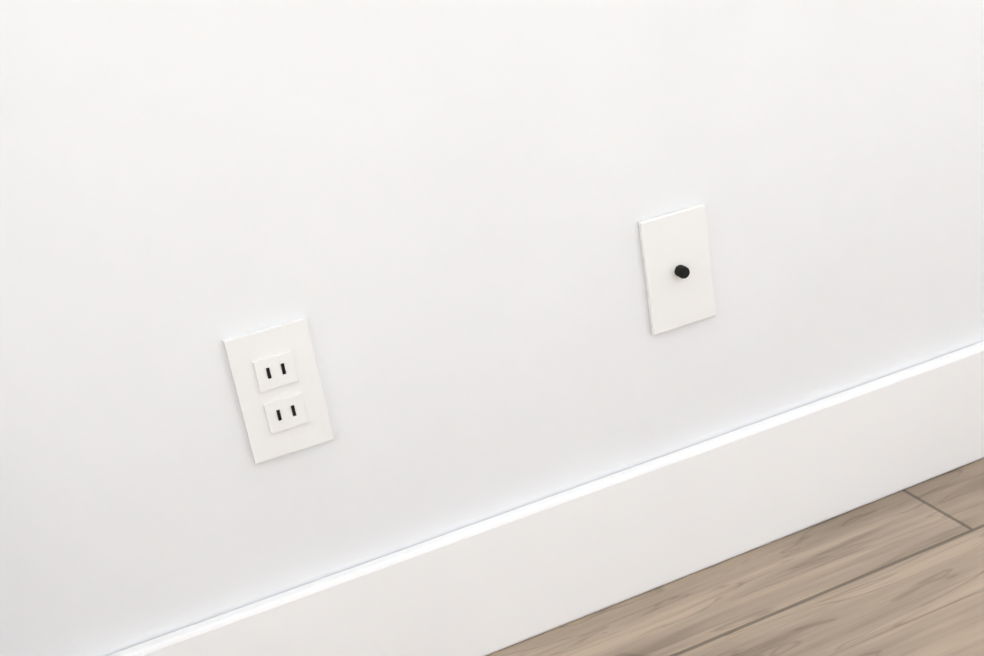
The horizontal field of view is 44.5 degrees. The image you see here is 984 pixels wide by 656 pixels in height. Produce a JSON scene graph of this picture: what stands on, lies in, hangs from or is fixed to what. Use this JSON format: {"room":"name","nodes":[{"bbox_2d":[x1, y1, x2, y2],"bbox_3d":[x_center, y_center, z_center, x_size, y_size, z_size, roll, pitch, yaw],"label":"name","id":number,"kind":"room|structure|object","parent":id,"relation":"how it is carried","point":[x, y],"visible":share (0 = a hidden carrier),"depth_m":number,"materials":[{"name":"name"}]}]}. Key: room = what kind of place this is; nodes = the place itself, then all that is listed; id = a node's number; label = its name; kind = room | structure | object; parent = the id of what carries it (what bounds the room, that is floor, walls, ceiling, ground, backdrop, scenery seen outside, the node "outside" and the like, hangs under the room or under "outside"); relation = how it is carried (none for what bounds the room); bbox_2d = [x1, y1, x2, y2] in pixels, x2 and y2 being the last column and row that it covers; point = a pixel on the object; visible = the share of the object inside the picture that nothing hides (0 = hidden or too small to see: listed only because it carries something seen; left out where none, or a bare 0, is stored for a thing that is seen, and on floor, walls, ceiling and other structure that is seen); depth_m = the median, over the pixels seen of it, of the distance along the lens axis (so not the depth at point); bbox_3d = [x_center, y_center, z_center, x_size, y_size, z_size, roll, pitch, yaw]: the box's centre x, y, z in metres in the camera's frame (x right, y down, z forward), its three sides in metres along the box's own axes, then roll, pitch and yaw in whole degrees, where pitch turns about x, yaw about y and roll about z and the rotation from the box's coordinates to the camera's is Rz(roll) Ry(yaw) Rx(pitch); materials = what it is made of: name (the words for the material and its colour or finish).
{"room":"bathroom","nodes":[
{"label":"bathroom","id":0,"kind":"room"},
{"bbox_2d":[0,0,983,655],"bbox_3d":[0.084,-1.064,0.879,3.516,2.750,0.120,-17,22,-18],"label":"wall","id":1,"kind":"structure","parent":0,"point":[422,216],"depth_m":1.07,"materials":[{"name":"paint"}]},
{"bbox_2d":[223,317,333,463],"bbox_3d":[-0.183,0.055,1.039,0.072,0.116,0.009,-17,22,-18],"label":"electrical outlet","id":2,"kind":"object","parent":1,"relation":"attached to","point":[278,386],"visible":1,"depth_m":1.04,"materials":[{"name":"white plastic"}]},
{"bbox_2d":[107,341,983,655],"bbox_3d":[0.304,0.160,1.282,3.302,0.140,0.016,-17,22,-18],"label":"baseboard","id":3,"kind":"structure","parent":1,"relation":"attached to","point":[515,575],"depth_m":1.21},
{"bbox_2d":[638,204,715,334],"bbox_3d":[0.182,-0.055,1.161,0.072,0.116,0.016,-17,22,-18],"label":"wall plate","id":4,"kind":"object","parent":1,"relation":"attached to","point":[675,250],"visible":1,"depth_m":1.16,"materials":[{"name":"white plastic"}]},
{"bbox_2d":[486,458,983,655],"bbox_3d":[-1.188,0.837,0.461,7.800,0.050,7.600,-17,22,-18],"label":"floor","id":5,"kind":"structure","parent":0,"point":[900,573],"depth_m":1.20,"materials":[{"name":"brown wood"}]}
]}

